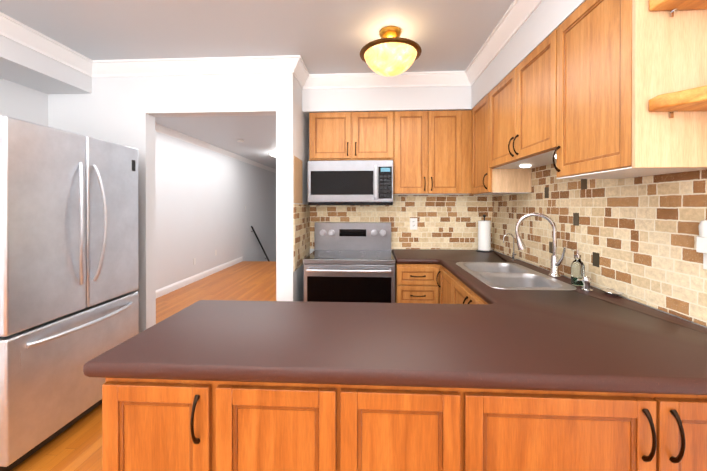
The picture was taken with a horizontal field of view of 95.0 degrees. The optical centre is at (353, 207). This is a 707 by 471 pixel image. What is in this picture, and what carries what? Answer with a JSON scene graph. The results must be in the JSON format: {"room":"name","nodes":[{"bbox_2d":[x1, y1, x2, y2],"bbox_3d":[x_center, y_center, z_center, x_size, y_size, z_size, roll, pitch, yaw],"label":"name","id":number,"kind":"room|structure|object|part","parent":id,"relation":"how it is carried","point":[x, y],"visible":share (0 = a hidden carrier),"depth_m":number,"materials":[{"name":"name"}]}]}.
{"room":"kitchen","nodes":[
{"label":"kitchen","id":0,"kind":"room"},
{"bbox_2d":[0,78,47,125],"bbox_3d":[-2.756,0.079,0.321,0.100,2.530,4.850,0,0,3],"label":"wall","id":1,"kind":"structure","parent":0,"point":[22,102],"depth_m":2.54,"materials":[{"name":"paint"}]},
{"bbox_2d":[11,261,275,470],"bbox_3d":[-0.812,2.032,2.757,4.550,1.400,10.100,0,0,3],"label":"floor","id":2,"kind":"structure","parent":0,"point":[77,446],"depth_m":4.29,"materials":[{"name":"brown wood"}]},
{"bbox_2d":[0,115,138,470],"bbox_3d":[-2.050,0.437,1.998,1.006,1.757,0.890,0,0,3],"label":"fridge","id":3,"kind":"object","parent":2,"relation":"on","point":[69,284],"visible":0.92,"depth_m":1.79,"materials":[{"name":"silver metal"}]},
{"bbox_2d":[102,380,234,470],"bbox_3d":[-0.508,0.907,1.191,0.380,0.867,0.586,0,0,3],"label":"base cabinet","id":4,"kind":"object","parent":2,"relation":"on","point":[146,427],"depth_m":0.91,"materials":[{"name":"brown wood"}]},
{"bbox_2d":[235,384,362,470],"bbox_3d":[-0.202,0.907,1.175,0.456,0.867,0.586,0,0,3],"label":"base cabinet","id":5,"kind":"object","parent":2,"relation":"on","point":[277,429],"depth_m":0.89,"materials":[{"name":"brown wood"}]},
{"bbox_2d":[303,222,395,302],"bbox_3d":[-0.023,0.732,2.942,0.762,1.160,0.704,0,0,3],"label":"range","id":6,"kind":"object","parent":2,"relation":"on","point":[349,261],"visible":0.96,"depth_m":2.67,"materials":[{"name":"silver metal"}]},
{"bbox_3d":[-0.025,0.370,2.898,0.693,0.302,0.620,0,0,3],"label":"trim","id":7,"kind":"part","parent":6,"relation":"part of","materials":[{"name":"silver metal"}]},
{"bbox_2d":[363,388,490,470],"bbox_3d":[0.139,0.907,1.157,0.436,0.867,0.586,0,0,3],"label":"base cabinet","id":8,"kind":"object","parent":2,"relation":"on","point":[403,431],"depth_m":0.87,"materials":[{"name":"brown wood"}]},
{"bbox_2d":[491,392,706,470],"bbox_3d":[0.761,0.907,1.125,1.017,0.867,0.586,0,0,3],"label":"base cabinet","id":9,"kind":"object","parent":2,"relation":"on","point":[530,431],"depth_m":0.84,"materials":[{"name":"brown wood"}]},
{"bbox_2d":[83,249,706,399],"bbox_3d":[0.311,0.445,2.059,2.014,0.044,2.439,0,0,3],"label":"countertop","id":10,"kind":"structure","parent":9,"relation":"on","point":[444,330],"depth_m":1.02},
{"bbox_2d":[476,215,492,251],"bbox_3d":[1.249,0.242,3.091,0.156,0.352,0.156,0,0,3],"label":"paper towel holder","id":11,"kind":"object","parent":10,"relation":"on","point":[484,235],"visible":1,"depth_m":3.04,"materials":[{"name":"white paper"}]},
{"bbox_2d":[503,233,516,259],"bbox_3d":[1.249,0.312,2.575,0.106,0.216,0.071,0,0,3],"label":"tap","id":12,"kind":"object","parent":10,"relation":"on","point":[513,255],"visible":1,"depth_m":2.59,"materials":[{"name":"silver metal"}]},
{"bbox_2d":[451,260,586,291],"bbox_3d":[0.976,0.508,2.080,0.456,0.178,0.817,0,0,3],"label":"sink","id":13,"kind":"object","parent":10,"relation":"in","point":[493,273],"depth_m":2.06,"materials":[{"name":"silver metal"}]},
{"bbox_2d":[515,213,565,276],"bbox_3d":[1.162,0.227,2.002,0.241,0.391,0.202,0,0,3],"label":"faucet","id":14,"kind":"object","parent":10,"relation":"on","point":[556,261],"visible":1,"depth_m":2.01,"materials":[{"name":"silver metal"}]},
{"bbox_2d":[571,249,584,285],"bbox_3d":[1.229,0.326,1.776,0.067,0.196,0.064,0,0,3],"label":"soap bottle","id":15,"kind":"object","parent":10,"relation":"on","point":[577,268],"visible":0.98,"depth_m":1.76,"materials":[{"name":"clear glass"}]},
{"bbox_2d":[577,276,592,290],"bbox_3d":[1.190,0.388,1.665,0.072,0.072,0.054,0,0,3],"label":"soap dispenser","id":16,"kind":"object","parent":10,"relation":"on","point":[586,281],"visible":1,"depth_m":1.65,"materials":[{"name":"silver metal"}]},
{"bbox_2d":[600,288,623,295],"bbox_3d":[1.268,0.417,1.589,0.074,0.016,0.120,0,0,3],"label":"soap dish","id":17,"kind":"object","parent":10,"relation":"on","point":[610,291],"visible":1,"depth_m":1.59,"materials":[{"name":"beige ceramic"}]},
{"bbox_2d":[48,73,295,332],"bbox_3d":[-1.738,0.067,2.756,2.500,2.530,0.120,0,0,3],"label":"wall","id":18,"kind":"structure","parent":0,"point":[125,111],"depth_m":2.69,"materials":[{"name":"paint"}]},
{"bbox_2d":[0,12,95,76],"bbox_3d":[-2.282,-1.134,0.290,0.080,0.105,4.850,0,0,3],"label":"crown molding","id":19,"kind":"structure","parent":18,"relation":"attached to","point":[12,29],"depth_m":2.27,"materials":[{"name":"paint"}]},
{"bbox_2d":[92,55,303,76],"bbox_3d":[-1.260,-1.145,2.625,1.695,0.105,0.080,0,0,3],"label":"crown molding","id":20,"kind":"structure","parent":18,"relation":"attached to","point":[294,64],"depth_m":2.62,"materials":[{"name":"paint"}]},
{"bbox_2d":[155,131,275,289],"bbox_3d":[-2.824,0.748,6.887,0.100,3.930,8.250,0,0,3],"label":"wall","id":21,"kind":"structure","parent":0,"point":[204,197],"depth_m":6.15,"materials":[{"name":"paint"}]},
{"bbox_2d":[156,257,242,297],"bbox_3d":[-2.844,1.263,5.398,0.014,0.115,5.030,0,0,3],"label":"baseboard","id":22,"kind":"structure","parent":21,"relation":"attached to","point":[160,292],"depth_m":5.74,"materials":[{"name":"paint"}]},
{"bbox_2d":[155,123,275,172],"bbox_3d":[-2.735,-1.170,6.933,0.072,0.094,8.130,0,0,3],"label":"crown molding","id":23,"kind":"structure","parent":21,"relation":"attached to","point":[159,128],"depth_m":6.02,"materials":[{"name":"paint"}]},
{"bbox_2d":[251,226,268,260],"bbox_3d":[-2.612,1.103,9.130,0.093,1.274,1.577,0,0,3],"label":"stair handrail","id":24,"kind":"object","parent":21,"relation":"attached to","point":[259,243],"visible":0.9,"depth_m":8.96,"materials":[{"name":"black metal"}]},
{"bbox_2d":[0,0,513,168],"bbox_3d":[-0.728,-1.255,4.339,4.550,0.100,13.300,0,0,3],"label":"ceiling","id":25,"kind":"structure","parent":0,"point":[327,36],"depth_m":2.20,"materials":[{"name":"paint"}]},
{"bbox_2d":[0,35,91,93],"bbox_3d":[-2.514,-1.066,0.303,0.385,0.240,4.850,0,0,3],"label":"ceiling bulkhead","id":26,"kind":"object","parent":25,"relation":"attached to","point":[20,64],"depth_m":2.37,"materials":[{"name":"paint"}]},
{"bbox_2d":[302,86,471,119],"bbox_3d":[0.459,-1.043,3.109,1.850,0.312,0.335,0,0,3],"label":"ceiling bulkhead","id":27,"kind":"object","parent":25,"relation":"attached to","point":[447,98],"visible":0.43,"depth_m":2.95,"materials":[{"name":"paint"}]},
{"bbox_2d":[360,26,421,76],"bbox_3d":[0.251,-1.050,2.202,0.418,0.288,0.418,0,0,3],"label":"light","id":28,"kind":"object","parent":25,"relation":"hanging from","point":[390,52],"visible":1,"depth_m":2.10,"materials":[{"name":"yellow glass"}]},
{"bbox_3d":[0.251,-0.974,2.203,0.362,0.136,0.362,0,0,3],"label":"lamp shade","id":29,"kind":"part","parent":28,"relation":"part of","materials":[{"name":"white glass"}]},
{"bbox_2d":[460,0,542,85],"bbox_3d":[0.883,-1.134,0.308,0.080,0.105,5.215,0,0,3],"label":"crown molding","id":30,"kind":"structure","parent":25,"relation":"attached to","point":[516,16],"depth_m":2.15,"materials":[{"name":"paint"}]},
{"bbox_2d":[471,0,584,108],"bbox_3d":[1.081,-1.030,0.298,0.315,0.312,5.215,0,0,3],"label":"ceiling bulkhead","id":31,"kind":"object","parent":25,"relation":"attached to","point":[544,21],"depth_m":1.91,"materials":[{"name":"paint"}]},
{"bbox_2d":[296,79,308,301],"bbox_3d":[-0.521,0.066,3.043,0.100,2.530,0.580,0,0,3],"label":"wall","id":32,"kind":"structure","parent":0,"point":[302,137],"depth_m":2.96,"materials":[{"name":"paint"}]},
{"bbox_2d":[293,156,309,270],"bbox_3d":[-0.470,0.046,2.986,0.008,0.950,0.672,0,0,3],"label":"backsplash","id":33,"kind":"structure","parent":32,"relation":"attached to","point":[301,221],"depth_m":2.85,"materials":[{"name":"tile"}]},
{"bbox_2d":[296,71,463,88],"bbox_3d":[0.247,-1.146,2.912,1.445,0.105,0.080,0,0,3],"label":"crown molding","id":34,"kind":"structure","parent":32,"relation":"attached to","point":[431,78],"depth_m":2.91,"materials":[{"name":"paint"}]},
{"bbox_2d":[310,248,456,252],"bbox_3d":[0.420,0.065,3.334,1.950,2.530,0.100,0,0,3],"label":"wall","id":35,"kind":"structure","parent":0,"point":[311,250],"depth_m":3.26,"materials":[{"name":"tile"}]},
{"bbox_2d":[309,112,358,160],"bbox_3d":[-0.178,-0.662,3.141,0.455,0.445,0.318,0,0,3],"label":"upper cabinet","id":36,"kind":"object","parent":35,"relation":"attached to","point":[333,136],"depth_m":2.99,"materials":[{"name":"brown wood"}]},
{"bbox_2d":[307,160,392,204],"bbox_3d":[-0.023,-0.223,3.072,0.772,0.403,0.439,0,0,3],"label":"microwave","id":37,"kind":"object","parent":36,"relation":"attached to","point":[358,182],"visible":1,"depth_m":2.90,"materials":[{"name":"silver metal"}]},
{"bbox_3d":[0.196,-0.225,2.869,0.021,0.310,0.057,0,0,3],"label":"handle","id":38,"kind":"part","parent":37,"relation":"part of","materials":[{"name":"silver metal"}]},
{"bbox_2d":[359,111,394,159],"bbox_3d":[0.154,-0.662,3.124,0.440,0.445,0.318,0,0,3],"label":"door","id":39,"kind":"structure","parent":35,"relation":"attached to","point":[376,129],"depth_m":2.97,"materials":[{"name":"brown wood"}]},
{"bbox_2d":[310,195,491,249],"bbox_3d":[0.468,0.140,3.278,1.834,0.560,0.008,0,0,3],"label":"backsplash","id":40,"kind":"structure","parent":35,"relation":"attached to","point":[447,221],"depth_m":3.26,"materials":[{"name":"tile"}]},
{"bbox_2d":[410,218,416,229],"bbox_3d":[0.607,0.164,3.262,0.072,0.116,0.009,0,0,3],"label":"electrical outlet","id":41,"kind":"object","parent":40,"relation":"attached to","point":[413,223],"visible":1,"depth_m":3.26,"materials":[{"name":"white plastic"}]},
{"bbox_2d":[393,110,458,194],"bbox_3d":[0.653,-0.506,3.098,0.668,0.757,0.318,0,0,3],"label":"upper cabinet","id":42,"kind":"object","parent":35,"relation":"attached to","point":[426,162],"depth_m":2.94,"materials":[{"name":"brown wood"}]},
{"bbox_2d":[493,250,706,327],"bbox_3d":[1.299,0.078,0.509,0.100,2.530,5.650,0,0,3],"label":"wall","id":43,"kind":"structure","parent":0,"point":[624,297],"depth_m":1.45,"materials":[{"name":"paint"}]},
{"bbox_2d":[459,91,531,194],"bbox_3d":[1.159,-0.500,2.668,0.384,0.766,0.529,0,0,3],"label":"upper cabinet","id":44,"kind":"object","parent":43,"relation":"attached to","point":[476,174],"depth_m":2.66,"materials":[{"name":"brown wood"}]},
{"bbox_2d":[491,38,546,167],"bbox_3d":[1.162,-0.587,2.010,0.309,0.586,0.890,0,0,3],"label":"upper cabinet","id":45,"kind":"object","parent":43,"relation":"attached to","point":[517,101],"depth_m":1.97,"materials":[{"name":"brown wood"}]},
{"bbox_2d":[492,163,706,326],"bbox_3d":[1.304,0.065,1.657,0.010,0.725,3.142,0,0,3],"label":"backsplash","id":46,"kind":"structure","parent":43,"relation":"attached to","point":[634,238],"depth_m":1.55,"materials":[{"name":"tile"}]},
{"bbox_2d":[696,220,706,269],"bbox_3d":[1.249,0.133,1.140,0.050,0.180,0.072,0,0,3],"label":"electrical outlet","id":47,"kind":"object","parent":46,"relation":"attached to","point":[701,242],"visible":1,"depth_m":1.14,"materials":[{"name":"white plastic"}]},
{"bbox_3d":[1.270,0.165,1.139,0.008,0.116,0.072,0,0,3],"label":"plate","id":48,"kind":"part","parent":47,"relation":"part of","materials":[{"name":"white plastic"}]},
{"bbox_2d":[543,0,706,178],"bbox_3d":[1.127,-0.510,1.355,0.311,0.734,0.529,0,0,3],"label":"upper cabinet","id":49,"kind":"object","parent":43,"relation":"attached to","point":[603,65],"depth_m":1.17,"materials":[{"name":"brown wood"}]},
{"bbox_2d":[649,85,706,117],"bbox_3d":[1.120,-0.316,0.907,0.277,0.100,0.363,0,0,3],"label":"corner shelf","id":50,"kind":"object","parent":49,"relation":"attached to","point":[693,99],"visible":1,"depth_m":1.02,"materials":[{"name":"brown wood"}]},
{"bbox_2d":[649,0,706,16],"bbox_3d":[1.120,-0.655,0.905,0.277,0.100,0.363,0,0,3],"label":"corner shelf","id":51,"kind":"object","parent":49,"relation":"attached to","point":[664,5],"visible":1,"depth_m":1.06,"materials":[{"name":"brown wood"}]},
{"bbox_2d":[698,220,706,236],"bbox_3d":[1.248,0.073,1.138,0.048,0.060,0.048,0,0,3],"label":"shade","id":52,"kind":"object","parent":43,"relation":"attached to","point":[702,226],"depth_m":1.14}
]}

